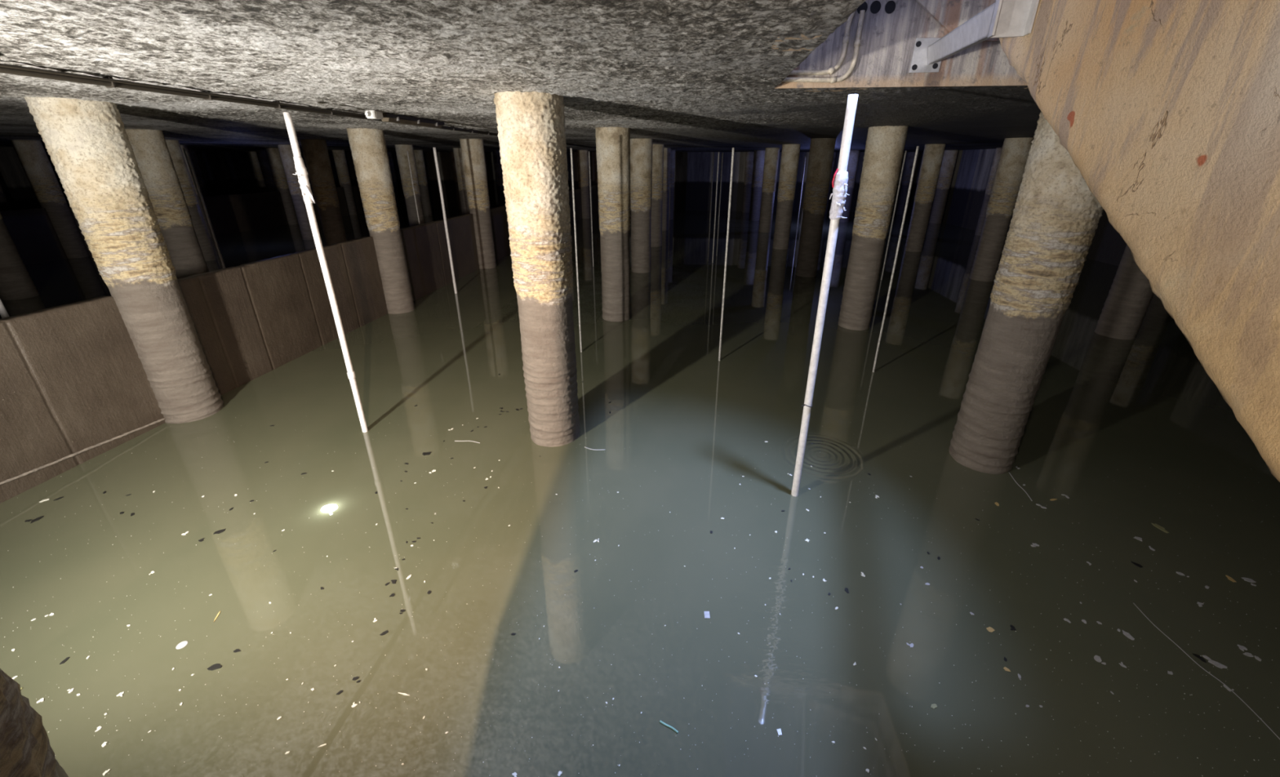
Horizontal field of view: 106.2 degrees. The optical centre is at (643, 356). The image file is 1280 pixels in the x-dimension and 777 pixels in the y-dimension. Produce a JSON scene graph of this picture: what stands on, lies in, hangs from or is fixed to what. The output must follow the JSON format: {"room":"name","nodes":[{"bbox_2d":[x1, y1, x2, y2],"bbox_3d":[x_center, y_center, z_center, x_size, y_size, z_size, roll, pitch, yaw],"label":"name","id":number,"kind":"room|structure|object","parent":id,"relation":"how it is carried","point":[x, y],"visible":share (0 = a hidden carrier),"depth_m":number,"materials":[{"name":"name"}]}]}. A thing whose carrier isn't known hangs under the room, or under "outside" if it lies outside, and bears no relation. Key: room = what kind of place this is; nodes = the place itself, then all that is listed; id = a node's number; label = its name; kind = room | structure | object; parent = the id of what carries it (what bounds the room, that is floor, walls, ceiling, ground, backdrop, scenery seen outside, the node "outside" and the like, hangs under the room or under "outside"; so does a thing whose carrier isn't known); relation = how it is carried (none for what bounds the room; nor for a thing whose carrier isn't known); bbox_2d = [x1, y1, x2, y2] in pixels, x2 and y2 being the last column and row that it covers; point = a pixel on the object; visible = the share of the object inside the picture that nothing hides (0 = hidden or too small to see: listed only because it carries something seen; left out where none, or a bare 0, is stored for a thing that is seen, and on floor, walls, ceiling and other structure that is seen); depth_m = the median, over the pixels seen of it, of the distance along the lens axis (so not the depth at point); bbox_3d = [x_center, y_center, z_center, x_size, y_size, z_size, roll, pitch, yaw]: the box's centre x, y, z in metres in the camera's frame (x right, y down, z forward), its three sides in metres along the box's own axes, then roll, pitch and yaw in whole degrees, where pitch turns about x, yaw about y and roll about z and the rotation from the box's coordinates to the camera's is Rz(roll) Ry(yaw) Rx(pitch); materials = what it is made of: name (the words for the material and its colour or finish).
{"room":"tank interior","nodes":[
{"label":"tank interior","id":0,"kind":"room"},
{"bbox_2d":[0,146,248,209],"bbox_3d":[-25.790,-4.096,13.767,0.300,3.800,33.000,2,22,6],"label":"wall","id":1,"kind":"structure","parent":0,"point":[222,171],"depth_m":26.07,"materials":[{"name":"concrete"}]},
{"bbox_2d":[0,0,1040,151],"bbox_3d":[-6.692,-5.049,11.197,38.100,0.028,33.000,2,22,6],"label":"ceiling","id":2,"kind":"structure","parent":0,"point":[682,75],"depth_m":2.65,"materials":[{"name":"concrete"}]},
{"bbox_2d":[0,62,595,148],"bbox_3d":[-2.345,-4.604,10.203,0.068,0.058,20.750,2,22,6],"label":"cable conduit","id":3,"kind":"object","parent":2,"relation":"attached to","point":[108,82],"visible":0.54,"depth_m":3.18,"materials":[{"name":"metal"}]},
{"bbox_2d":[364,110,383,119],"bbox_3d":[-2.734,-2.439,4.853,0.120,0.075,0.170,2,22,6],"label":"junction box","id":4,"kind":"object","parent":2,"relation":"attached to","point":[371,114],"visible":0.98,"depth_m":4.83,"materials":[{"name":"white plastic"}]},
{"bbox_2d":[381,112,444,128],"bbox_3d":[-2.661,-2.726,5.574,0.132,0.085,1.250,2,22,6],"label":"fitting","id":5,"kind":"object","parent":2,"relation":"attached to","point":[389,117],"visible":0.83,"depth_m":5.45,"materials":[{"name":"metal"}]},
{"bbox_2d":[381,117,442,128],"bbox_3d":[-2.662,-2.703,5.584,0.100,0.035,1.130,2,22,6],"label":"diffuser","id":6,"kind":"object","parent":5,"relation":"attached to","point":[409,121],"depth_m":5.51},
{"bbox_2d":[236,151,907,213],"bbox_3d":[-4.942,-9.510,27.255,38.100,3.800,0.300,2,22,6],"label":"wall","id":7,"kind":"structure","parent":0,"point":[693,170],"depth_m":26.43,"materials":[{"name":"concrete"}]},
{"bbox_2d":[0,207,1279,776],"bbox_3d":[-6.699,-2.277,12.320,38.100,0.001,33.000,2,22,6],"label":"water surface","id":8,"kind":"object","parent":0,"point":[1136,433],"visible":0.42,"depth_m":3.36,"materials":[{"name":"liquid"}]},
{"bbox_2d":[24,515,44,523],"bbox_3d":[-4.614,1.243,3.635,0.096,0.004,0.068,-15,27,-33],"label":"scrap","id":9,"kind":"object","parent":8,"relation":"on","point":[42,517],"visible":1,"depth_m":3.64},
{"bbox_2d":[59,657,69,664],"bbox_3d":[-3.152,1.659,2.618,0.019,0.002,0.042,2,22,6],"label":"scrap","id":10,"kind":"object","parent":8,"relation":"on","point":[67,658],"visible":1,"depth_m":2.62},
{"bbox_2d":[175,640,187,649],"bbox_3d":[-2.598,1.626,2.706,0.052,0.003,0.052,2,22,6],"label":"disc","id":11,"kind":"object","parent":8,"relation":"on","point":[183,644],"visible":1,"depth_m":2.70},
{"bbox_2d":[206,663,222,671],"bbox_3d":[-2.307,1.674,2.588,0.068,0.002,0.038,2,22,6],"label":"scrap","id":12,"kind":"object","parent":8,"relation":"on","point":[216,666],"visible":1,"depth_m":2.59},
{"bbox_2d":[213,528,225,534],"bbox_3d":[-3.114,1.290,3.530,0.065,0.002,0.042,-9,24,-21],"label":"scrap","id":13,"kind":"object","parent":8,"relation":"on","point":[223,530],"visible":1,"depth_m":3.53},
{"bbox_2d":[351,676,360,682],"bbox_3d":[-1.507,1.699,2.528,0.051,0.004,0.025,10,24,22],"label":"scrap","id":14,"kind":"object","parent":8,"relation":"on","point":[355,677],"visible":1,"depth_m":2.53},
{"bbox_2d":[379,630,388,635],"bbox_3d":[-1.498,1.600,2.775,0.045,0.002,0.021,-19,29,-40],"label":"scrap","id":15,"kind":"object","parent":8,"relation":"on","point":[386,631],"visible":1,"depth_m":2.78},
{"bbox_2d":[422,452,431,455],"bbox_3d":[-2.021,0.908,4.476,0.077,0.004,0.052,-3,22,-7],"label":"scrap","id":16,"kind":"object","parent":8,"relation":"on","point":[424,453],"visible":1,"depth_m":4.48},
{"bbox_2d":[3,432,1272,776],"bbox_3d":[0.181,1.253,3.643,10.469,0.002,3.261,0,22,0],"label":"surface specks","id":17,"kind":"object","parent":8,"relation":"on","point":[832,433],"visible":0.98,"depth_m":2.49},
{"bbox_2d":[659,720,678,733],"bbox_3d":[0.123,1.787,2.319,0.099,0.010,0.013,13,25,28],"label":"stick","id":18,"kind":"object","parent":8,"relation":"on","point":[660,722],"visible":1,"depth_m":2.32,"materials":[{"name":"plastic"}]},
{"bbox_2d":[703,611,710,618],"bbox_3d":[0.382,1.557,2.893,0.032,0.003,0.047,1,22,2],"label":"wrapper","id":19,"kind":"object","parent":8,"relation":"on","point":[707,615],"visible":1,"depth_m":2.89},
{"bbox_2d":[777,728,782,735],"bbox_3d":[0.651,1.798,2.299,0.020,0.003,0.027,-2,22,-6],"label":"card","id":20,"kind":"object","parent":8,"relation":"on","point":[779,731],"visible":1,"depth_m":2.30,"materials":[{"name":"paper"}]},
{"bbox_2d":[930,703,937,709],"bbox_3d":[1.454,1.755,2.410,0.038,0.002,0.020,-8,24,-20],"label":"debris","id":21,"kind":"object","parent":8,"relation":"on","point":[933,706],"visible":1,"depth_m":2.41,"materials":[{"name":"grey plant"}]},
{"bbox_2d":[986,626,995,632],"bbox_3d":[2.024,1.596,2.805,0.039,0.002,0.030,-7,23,-17],"label":"scrap","id":22,"kind":"object","parent":8,"relation":"on","point":[990,629],"visible":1,"depth_m":2.80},
{"bbox_2d":[1009,624,1016,631],"bbox_3d":[2.158,1.591,2.818,0.035,0.004,0.039,2,22,6],"label":"scrap","id":23,"kind":"object","parent":8,"relation":"on","point":[1012,627],"visible":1,"depth_m":2.81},
{"bbox_2d":[1093,655,1106,665],"bbox_3d":[2.496,1.665,2.636,0.042,0.004,0.053,2,22,6],"label":"flake","id":24,"kind":"object","parent":8,"relation":"on","point":[1096,658],"visible":1,"depth_m":2.64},
{"bbox_2d":[1117,629,1134,639],"bbox_3d":[2.792,1.607,2.781,0.038,0.004,0.076,-10,24,-22],"label":"flake","id":25,"kind":"object","parent":8,"relation":"on","point":[1126,634],"visible":1,"depth_m":2.77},
{"bbox_2d":[1130,561,1142,568],"bbox_3d":[3.345,1.413,3.264,0.033,0.002,0.059,-10,24,-23],"label":"scrap","id":26,"kind":"object","parent":8,"relation":"on","point":[1132,562],"visible":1,"depth_m":3.26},
{"bbox_2d":[1151,523,1168,533],"bbox_3d":[3.860,1.282,3.591,0.045,0.002,0.108,-6,23,-15],"label":"debris","id":27,"kind":"object","parent":8,"relation":"on","point":[1157,526],"visible":1,"depth_m":3.59,"materials":[{"name":"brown plant"}]},
{"bbox_2d":[1192,653,1206,662],"bbox_3d":[3.065,1.662,2.649,0.029,0.002,0.057,-7,23,-18],"label":"scrap","id":28,"kind":"object","parent":8,"relation":"on","point":[1199,657],"visible":1,"depth_m":2.65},
{"bbox_2d":[1133,604,1279,739],"bbox_3d":[3.025,1.675,2.620,0.032,0.003,0.774,0,22,0],"label":"thread","id":29,"kind":"object","parent":8,"relation":"on","point":[1134,604],"visible":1,"depth_m":2.54},
{"bbox_2d":[1201,655,1226,668],"bbox_3d":[3.112,1.672,2.622,0.042,0.004,0.092,-16,27,-35],"label":"flake","id":30,"kind":"object","parent":8,"relation":"on","point":[1215,664],"visible":1,"depth_m":2.62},
{"bbox_2d":[1223,684,1234,691],"bbox_3d":[3.032,1.725,2.493,0.026,0.004,0.037,-17,28,-37],"label":"flake","id":31,"kind":"object","parent":8,"relation":"on","point":[1224,686],"visible":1,"depth_m":2.49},
{"bbox_2d":[1226,575,1235,582],"bbox_3d":[3.846,1.460,3.153,0.030,0.002,0.057,2,22,6],"label":"debris","id":32,"kind":"object","parent":8,"relation":"on","point":[1227,576],"visible":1,"depth_m":3.15,"materials":[{"name":"plant"}]},
{"bbox_2d":[1236,644,1247,651],"bbox_3d":[3.366,1.642,2.700,0.035,0.004,0.040,10,24,24],"label":"flake","id":33,"kind":"object","parent":8,"relation":"on","point":[1241,647],"visible":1,"depth_m":2.70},
{"bbox_2d":[1242,577,1256,586],"bbox_3d":[3.953,1.469,3.129,0.059,0.004,0.068,2,22,6],"label":"flake","id":34,"kind":"object","parent":8,"relation":"on","point":[1247,580],"visible":1,"depth_m":3.14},
{"bbox_2d":[1243,652,1261,661],"bbox_3d":[3.364,1.658,2.659,0.068,0.004,0.033,19,28,38],"label":"flake","id":35,"kind":"object","parent":8,"relation":"on","point":[1246,654],"visible":1,"depth_m":2.66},
{"bbox_2d":[771,32,822,70],"bbox_3d":[0.542,-2.121,0.522,0.200,2.599,5.060,2,22,6],"label":"ceiling","id":36,"kind":"structure","parent":0,"point":[802,34],"depth_m":2.00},
{"bbox_2d":[774,0,1028,91],"bbox_3d":[1.813,-3.060,2.850,2.200,2.599,0.200,2,22,6],"label":"wall","id":37,"kind":"structure","parent":0,"point":[886,49],"depth_m":3.18,"materials":[{"name":"wood"}]},
{"bbox_2d":[789,11,855,75],"bbox_3d":[1.109,-2.134,3.173,0.541,0.490,0.038,2,22,6],"label":"conduit","id":38,"kind":"object","parent":37,"relation":"attached to","point":[846,38],"visible":0.66,"depth_m":3.21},
{"bbox_2d":[782,9,865,83],"bbox_3d":[1.113,-2.050,3.206,0.630,0.411,0.037,2,22,6],"label":"conduit","id":39,"kind":"object","parent":37,"relation":"attached to","point":[857,42],"visible":0.87,"depth_m":3.23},
{"bbox_2d":[857,1,867,13],"bbox_3d":[1.414,-2.254,3.111,0.066,0.072,0.003,2,22,6],"label":"hole","id":40,"kind":"structure","parent":37,"relation":"attached to","point":[864,6],"depth_m":3.11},
{"bbox_2d":[870,0,880,13],"bbox_3d":[1.496,-2.252,3.102,0.066,0.072,0.003,2,22,6],"label":"hole","id":41,"kind":"structure","parent":37,"relation":"attached to","point":[875,6],"depth_m":3.10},
{"bbox_2d":[884,0,895,13],"bbox_3d":[1.586,-2.246,3.094,0.066,0.072,0.003,2,22,6],"label":"hole","id":42,"kind":"structure","parent":37,"relation":"attached to","point":[890,6],"depth_m":3.10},
{"bbox_2d":[915,0,999,41],"bbox_3d":[2.140,-3.106,2.672,1.120,2.380,0.025,2,22,6],"label":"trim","id":43,"kind":"structure","parent":37,"relation":"attached to","point":[950,15],"depth_m":3.05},
{"bbox_2d":[906,148,1126,266],"bbox_3d":[12.396,-2.498,10.047,0.300,3.800,33.000,2,22,6],"label":"wall","id":44,"kind":"structure","parent":0,"point":[972,168],"depth_m":19.39,"materials":[{"name":"concrete"}]},
{"bbox_2d":[999,0,1279,482],"bbox_3d":[1.413,-0.092,0.289,0.354,4.780,4.099,2,22,6],"label":"wooden panel","id":45,"kind":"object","parent":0,"point":[1167,112],"depth_m":1.17,"materials":[{"name":"beige wood"}]},
{"bbox_2d":[908,0,1039,72],"bbox_3d":[1.605,-2.251,2.223,0.190,1.630,1.688,7,23,17],"label":"bracket","id":46,"kind":"object","parent":45,"relation":"attached to","point":[1002,18],"visible":1,"depth_m":2.10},
{"bbox_3d":[-6.701,-1.443,12.658,38.100,0.200,33.000,2,22,6],"label":"floor","id":47,"kind":"structure","parent":0,"visible":0},
{"bbox_2d":[0,298,8,318],"bbox_3d":[-7.791,-0.130,6.013,0.062,2.350,0.063,2,22,6],"label":"rod","id":48,"kind":"object","parent":47,"relation":"on","point":[3,313],"visible":0.07,"depth_m":5.83,"materials":[{"name":"white plastic"}]},
{"bbox_2d":[0,185,11,210],"bbox_3d":[-23.481,-5.594,17.479,0.517,3.800,0.511,-17,28,-36],"label":"concrete column","id":49,"kind":"structure","parent":47,"relation":"on","point":[4,205],"depth_m":17.47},
{"bbox_2d":[0,212,39,300],"bbox_3d":[-12.386,-2.193,9.148,0.523,3.800,0.523,-2,22,-5],"label":"concrete column","id":50,"kind":"structure","parent":47,"relation":"on","point":[15,282],"depth_m":9.29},
{"bbox_2d":[0,668,68,776],"bbox_3d":[-1.281,1.182,0.883,0.535,3.800,0.537,-8,23,-19],"label":"concrete column","id":51,"kind":"structure","parent":47,"relation":"on","point":[26,750],"depth_m":0.84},
{"bbox_2d":[9,139,88,258],"bbox_3d":[-15.946,-3.809,13.117,0.515,3.800,0.514,-3,22,-7],"label":"concrete column","id":52,"kind":"structure","parent":47,"relation":"on","point":[32,155],"depth_m":12.77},
{"bbox_2d":[24,96,223,423],"bbox_3d":[-4.853,-0.410,4.791,0.531,3.800,0.528,14,26,30],"label":"concrete column","id":53,"kind":"structure","parent":47,"relation":"on","point":[88,145],"depth_m":4.39,"materials":[{"name":"concrete"}]},
{"bbox_2d":[124,128,208,279],"bbox_3d":[-8.415,-2.026,8.760,0.526,3.800,0.525,0,22,-1],"label":"concrete column","id":54,"kind":"structure","parent":47,"relation":"on","point":[154,161],"depth_m":8.34,"materials":[{"name":"concrete"}]},
{"bbox_2d":[0,185,364,265],"bbox_3d":[-15.369,-5.221,18.811,0.155,2.144,19.045,2,22,6],"label":"wall","id":55,"kind":"structure","parent":47,"relation":"on","point":[231,213],"depth_m":17.45,"materials":[{"name":"black"}]},
{"bbox_2d":[165,139,217,261],"bbox_3d":[-11.975,-3.645,12.735,0.537,3.800,0.535,12,25,28],"label":"concrete column","id":56,"kind":"structure","parent":47,"relation":"on","point":[174,146],"depth_m":12.50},
{"bbox_2d":[187,147,206,196],"bbox_3d":[-19.100,-6.879,20.676,0.511,3.800,0.517,-7,23,-16],"label":"concrete column","id":57,"kind":"structure","parent":47,"relation":"on","point":[190,150],"depth_m":20.31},
{"bbox_2d":[180,145,215,237],"bbox_3d":[-15.537,-5.262,16.705,0.517,3.800,0.511,-8,24,-20],"label":"concrete column","id":58,"kind":"structure","parent":47,"relation":"on","point":[181,146],"depth_m":16.47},
{"bbox_2d":[192,150,208,195],"bbox_3d":[-22.662,-8.496,24.648,0.511,3.800,0.517,13,25,29],"label":"concrete column","id":59,"kind":"structure","parent":47,"relation":"on","point":[193,151],"depth_m":24.33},
{"bbox_2d":[182,147,225,268],"bbox_3d":[-8.944,-2.409,10.036,0.062,3.550,0.064,2,22,6],"label":"rod","id":60,"kind":"object","parent":47,"relation":"on","point":[185,151],"visible":0.64,"depth_m":9.76,"materials":[{"name":"metal"}]},
{"bbox_2d":[0,204,511,503],"bbox_3d":[-4.605,-1.100,8.700,0.165,2.145,15.156,2,22,6],"label":"wall","id":61,"kind":"structure","parent":47,"relation":"on","point":[75,388],"depth_m":5.27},
{"bbox_2d":[249,151,266,192],"bbox_3d":[-22.253,-9.948,28.235,0.515,3.800,0.514,-1,22,-3],"label":"concrete column","id":62,"kind":"structure","parent":47,"relation":"on","point":[255,160],"depth_m":27.72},
{"bbox_2d":[255,150,275,191],"bbox_3d":[-18.689,-8.331,24.263,0.515,3.800,0.514,13,26,30],"label":"concrete column","id":63,"kind":"structure","parent":47,"relation":"on","point":[261,155],"depth_m":23.71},
{"bbox_2d":[264,147,298,224],"bbox_3d":[-15.125,-6.713,20.289,0.514,3.800,0.515,13,25,28],"label":"concrete column","id":64,"kind":"structure","parent":47,"relation":"on","point":[273,154],"depth_m":19.89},
{"bbox_2d":[277,144,314,239],"bbox_3d":[-11.567,-5.096,16.319,0.525,3.800,0.526,0,22,1],"label":"concrete column","id":65,"kind":"structure","parent":47,"relation":"on","point":[286,152],"depth_m":15.92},
{"bbox_2d":[300,138,346,244],"bbox_3d":[-8.005,-3.478,12.346,0.523,3.800,0.523,9,24,21],"label":"concrete column","id":66,"kind":"structure","parent":47,"relation":"on","point":[315,152],"depth_m":11.89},
{"bbox_2d":[282,111,368,432],"bbox_3d":[-2.792,-0.203,4.452,0.131,3.680,0.095,5,23,11],"label":"pole","id":67,"kind":"object","parent":47,"relation":"on","point":[300,169],"visible":0.88,"depth_m":4.17,"materials":[{"name":"plastic"}]},
{"bbox_2d":[332,150,357,215],"bbox_3d":[-14.717,-8.164,23.874,0.511,3.800,0.517,-6,23,-16],"label":"concrete column","id":68,"kind":"structure","parent":47,"relation":"on","point":[340,158],"depth_m":23.48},
{"bbox_2d":[346,128,414,314],"bbox_3d":[-4.441,-1.859,8.372,0.537,3.800,0.535,-8,23,-19],"label":"concrete column","id":69,"kind":"structure","parent":47,"relation":"on","point":[367,146],"depth_m":7.97,"materials":[{"name":"concrete"}]},
{"bbox_2d":[387,151,401,208],"bbox_3d":[-14.310,-9.615,27.458,0.514,3.800,0.515,5,23,13],"label":"concrete column","id":70,"kind":"structure","parent":47,"relation":"on","point":[389,153],"depth_m":27.20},
{"bbox_2d":[395,144,424,226],"bbox_3d":[-7.594,-4.928,15.928,0.537,3.800,0.535,6,23,14],"label":"concrete column","id":71,"kind":"structure","parent":47,"relation":"on","point":[401,149],"depth_m":15.47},
{"bbox_2d":[406,151,420,224],"bbox_3d":[-5.599,-3.217,12.051,0.033,3.550,0.031,-6,23,-15],"label":"rod","id":72,"kind":"object","parent":47,"relation":"on","point":[406,151],"visible":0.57,"depth_m":11.68,"materials":[{"name":"plastic"}]},
{"bbox_2d":[413,150,432,216],"bbox_3d":[-10.748,-7.998,23.488,0.515,3.800,0.514,-10,24,-23],"label":"concrete column","id":73,"kind":"structure","parent":47,"relation":"on","point":[419,156],"depth_m":23.17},
{"bbox_2d":[432,147,457,293],"bbox_3d":[-3.868,-2.207,9.553,0.056,3.560,0.057,2,22,6],"label":"rod","id":74,"kind":"object","parent":47,"relation":"on","point":[433,148],"visible":0.8,"depth_m":9.35,"materials":[{"name":"white plastic"}]},
{"bbox_2d":[449,151,461,208],"bbox_3d":[-10.336,-9.449,27.072,0.511,3.800,0.517,-3,22,-7],"label":"concrete column","id":75,"kind":"structure","parent":47,"relation":"on","point":[452,157],"depth_m":26.71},
{"bbox_2d":[453,147,470,214],"bbox_3d":[-7.187,-6.380,19.516,0.515,3.800,0.514,-20,29,-40],"label":"concrete column","id":76,"kind":"structure","parent":47,"relation":"on","point":[457,151],"depth_m":19.04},
{"bbox_2d":[459,138,496,269],"bbox_3d":[-4.031,-3.312,11.959,0.526,3.800,0.525,8,23,19],"label":"concrete column","id":77,"kind":"structure","parent":47,"relation":"on","point":[473,153],"depth_m":11.55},
{"bbox_2d":[492,150,506,206],"bbox_3d":[-6.774,-7.832,23.100,0.517,3.800,0.511,9,24,21],"label":"concrete column","id":78,"kind":"structure","parent":47,"relation":"on","point":[496,154],"depth_m":22.62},
{"bbox_2d":[493,90,579,447],"bbox_3d":[-0.879,-0.243,4.403,0.533,3.800,0.532,-16,27,-35],"label":"concrete column","id":79,"kind":"structure","parent":47,"relation":"on","point":[531,135],"depth_m":3.94,"materials":[{"name":"concrete"}]},
{"bbox_2d":[569,147,582,351],"bbox_3d":[-0.890,-0.932,6.531,0.027,3.480,0.026,2,22,6],"label":"rod","id":80,"kind":"object","parent":47,"relation":"on","point":[571,158],"visible":0.85,"depth_m":6.31,"materials":[{"name":"plastic"}]},
{"bbox_2d":[568,185,598,223],"bbox_3d":[-2.970,-6.905,23.040,0.156,2.146,7.378,2,22,6],"label":"wall","id":81,"kind":"structure","parent":47,"relation":"on","point":[578,205],"depth_m":22.24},
{"bbox_2d":[577,150,590,218],"bbox_3d":[-2.800,-7.666,22.715,0.514,3.800,0.515,-4,22,-11],"label":"concrete column","id":82,"kind":"structure","parent":47,"relation":"on","point":[582,155],"depth_m":22.30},
{"bbox_2d":[588,151,594,266],"bbox_3d":[-1.300,-3.226,12.098,0.031,3.550,0.032,-6,23,-15],"label":"rod","id":83,"kind":"object","parent":47,"relation":"on","point":[588,151],"visible":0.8,"depth_m":11.89,"materials":[{"name":"plastic"}]},
{"bbox_2d":[593,151,598,207],"bbox_3d":[-2.393,-9.116,26.297,0.517,3.800,0.511,-15,27,-33],"label":"concrete column","id":84,"kind":"structure","parent":47,"relation":"on","point":[594,153],"depth_m":25.79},
{"bbox_2d":[595,126,630,321],"bbox_3d":[-0.470,-1.694,7.987,0.523,3.800,0.523,15,26,33],"label":"concrete column","id":85,"kind":"structure","parent":47,"relation":"on","point":[612,143],"depth_m":7.58,"materials":[{"name":"concrete"}]},
{"bbox_2d":[630,138,653,272],"bbox_3d":[-0.059,-3.146,11.574,0.537,3.800,0.535,14,26,31],"label":"concrete column","id":86,"kind":"structure","parent":47,"relation":"on","point":[641,149],"depth_m":11.18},
{"bbox_2d":[650,144,663,246],"bbox_3d":[0.350,-4.596,15.156,0.525,3.800,0.526,6,23,14],"label":"concrete column","id":87,"kind":"structure","parent":47,"relation":"on","point":[658,149],"depth_m":14.79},
{"bbox_2d":[662,147,671,231],"bbox_3d":[0.758,-6.048,18.744,0.515,3.800,0.514,-4,22,-10],"label":"concrete column","id":88,"kind":"structure","parent":47,"relation":"on","point":[667,151],"depth_m":18.39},
{"bbox_2d":[668,150,675,219],"bbox_3d":[1.169,-7.499,22.326,0.511,3.800,0.517,-4,22,-9],"label":"concrete column","id":89,"kind":"structure","parent":47,"relation":"on","point":[673,152],"depth_m":21.99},
{"bbox_2d":[707,151,714,261],"bbox_3d":[1.765,-3.503,12.799,0.033,3.550,0.032,-6,23,-15],"label":"rod","id":90,"kind":"object","parent":47,"relation":"on","point":[713,152],"visible":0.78,"depth_m":12.59,"materials":[{"name":"plastic"}]},
{"bbox_2d":[711,151,719,262],"bbox_3d":[1.868,-3.433,12.627,0.032,3.550,0.034,-6,23,-15],"label":"rod","id":91,"kind":"object","parent":47,"relation":"on","point":[718,152],"visible":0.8,"depth_m":12.43,"materials":[{"name":"plastic"}]},
{"bbox_2d":[715,152,723,256],"bbox_3d":[2.116,-3.805,13.546,0.034,3.550,0.034,2,22,6],"label":"rod","id":92,"kind":"object","parent":47,"relation":"on","point":[722,153],"visible":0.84,"depth_m":13.35,"materials":[{"name":"plastic"}]},
{"bbox_2d":[718,147,734,360],"bbox_3d":[1.041,-0.811,6.243,0.028,3.480,0.028,2,22,6],"label":"rod","id":93,"kind":"object","parent":47,"relation":"on","point":[733,148],"visible":0.77,"depth_m":6.02,"materials":[{"name":"plastic"}]},
{"bbox_2d":[742,151,754,213],"bbox_3d":[5.551,-8.784,25.524,0.517,3.800,0.511,15,26,33],"label":"concrete column","id":94,"kind":"structure","parent":47,"relation":"on","point":[749,155],"depth_m":25.18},
{"bbox_2d":[748,150,764,221],"bbox_3d":[5.138,-7.333,21.939,0.514,3.800,0.515,10,24,23],"label":"concrete column","id":95,"kind":"structure","parent":47,"relation":"on","point":[758,155],"depth_m":21.59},
{"bbox_2d":[758,147,779,232],"bbox_3d":[4.731,-5.881,18.354,0.517,3.800,0.511,-6,23,-15],"label":"concrete column","id":96,"kind":"structure","parent":47,"relation":"on","point":[771,154],"depth_m":17.99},
{"bbox_2d":[772,144,800,249],"bbox_3d":[4.324,-4.430,14.771,0.535,3.800,0.537,-3,22,-8],"label":"concrete column","id":97,"kind":"structure","parent":47,"relation":"on","point":[790,153],"depth_m":14.40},
{"bbox_2d":[796,155,805,226],"bbox_3d":[6.476,-6.361,19.882,0.036,3.550,0.035,2,22,6],"label":"rod","id":98,"kind":"object","parent":47,"relation":"on","point":[805,156],"visible":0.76,"depth_m":19.71,"materials":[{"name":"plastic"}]},
{"bbox_2d":[795,137,835,277],"bbox_3d":[3.911,-2.979,11.186,0.523,3.800,0.523,8,23,19],"label":"concrete column","id":99,"kind":"structure","parent":47,"relation":"on","point":[821,152],"depth_m":10.80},
{"bbox_2d":[791,93,857,497],"bbox_3d":[1.248,0.165,3.543,0.110,3.700,0.104,-12,25,-28],"label":"pole","id":100,"kind":"object","parent":47,"relation":"on","point":[839,193],"visible":0.88,"depth_m":3.21,"materials":[{"name":"plastic"}]},
{"bbox_2d":[824,151,836,213],"bbox_3d":[9.520,-8.617,25.136,0.514,3.800,0.515,1,22,3],"label":"concrete column","id":101,"kind":"structure","parent":47,"relation":"on","point":[835,153],"depth_m":24.77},
{"bbox_2d":[839,150,860,222],"bbox_3d":[9.113,-7.166,21.552,0.511,3.800,0.517,3,22,8],"label":"concrete column","id":102,"kind":"structure","parent":47,"relation":"on","point":[854,155],"depth_m":21.08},
{"bbox_2d":[838,125,908,330],"bbox_3d":[3.501,-1.528,7.602,0.525,3.800,0.526,5,22,11],"label":"concrete column","id":103,"kind":"structure","parent":47,"relation":"on","point":[885,144],"depth_m":7.20,"materials":[{"name":"concrete"}]},
{"bbox_2d":[880,151,906,279],"bbox_3d":[5.504,-2.669,10.762,0.034,3.550,0.036,2,22,6],"label":"rod","id":104,"kind":"object","parent":47,"relation":"on","point":[905,151],"visible":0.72,"depth_m":10.56,"materials":[{"name":"plastic"}]},
{"bbox_2d":[872,146,919,372],"bbox_3d":[2.988,-0.671,5.897,0.027,3.490,0.027,2,22,6],"label":"rod","id":105,"kind":"object","parent":47,"relation":"on","point":[917,147],"visible":0.76,"depth_m":5.67,"materials":[{"name":"plastic"}]},
{"bbox_2d":[896,151,919,214],"bbox_3d":[13.495,-8.451,24.750,0.511,3.800,0.517,18,28,38],"label":"concrete column","id":106,"kind":"structure","parent":47,"relation":"on","point":[910,157],"depth_m":24.43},
{"bbox_2d":[904,143,946,252],"bbox_3d":[8.292,-4.264,14.383,0.523,3.800,0.523,-1,22,-3],"label":"concrete column","id":107,"kind":"structure","parent":47,"relation":"on","point":[933,153],"depth_m":14.03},
{"bbox_2d":[928,150,958,223],"bbox_3d":[13.082,-7.001,21.167,0.515,3.800,0.514,-8,23,-19],"label":"concrete column","id":108,"kind":"structure","parent":47,"relation":"on","point":[948,161],"depth_m":20.83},
{"bbox_2d":[974,147,1002,235],"bbox_3d":[12.675,-5.549,17.581,0.511,3.800,0.517,9,24,20],"label":"concrete column","id":109,"kind":"structure","parent":47,"relation":"on","point":[997,153],"depth_m":17.36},
{"bbox_2d":[968,137,1034,281],"bbox_3d":[7.884,-2.813,10.799,0.526,3.800,0.525,4,22,8],"label":"concrete column","id":110,"kind":"structure","parent":47,"relation":"on","point":[1014,155],"depth_m":10.46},
{"bbox_2d":[948,111,1103,474],"bbox_3d":[3.090,-0.076,4.015,0.531,3.800,0.533,13,25,28],"label":"concrete column","id":111,"kind":"structure","parent":47,"relation":"on","point":[1056,216],"depth_m":3.71,"materials":[{"name":"concrete"}]},
{"bbox_2d":[1094,244,1154,339],"bbox_3d":[7.474,-1.361,7.212,0.537,3.800,0.535,-6,23,-14],"label":"concrete column","id":112,"kind":"structure","parent":47,"relation":"on","point":[1130,295],"depth_m":7.29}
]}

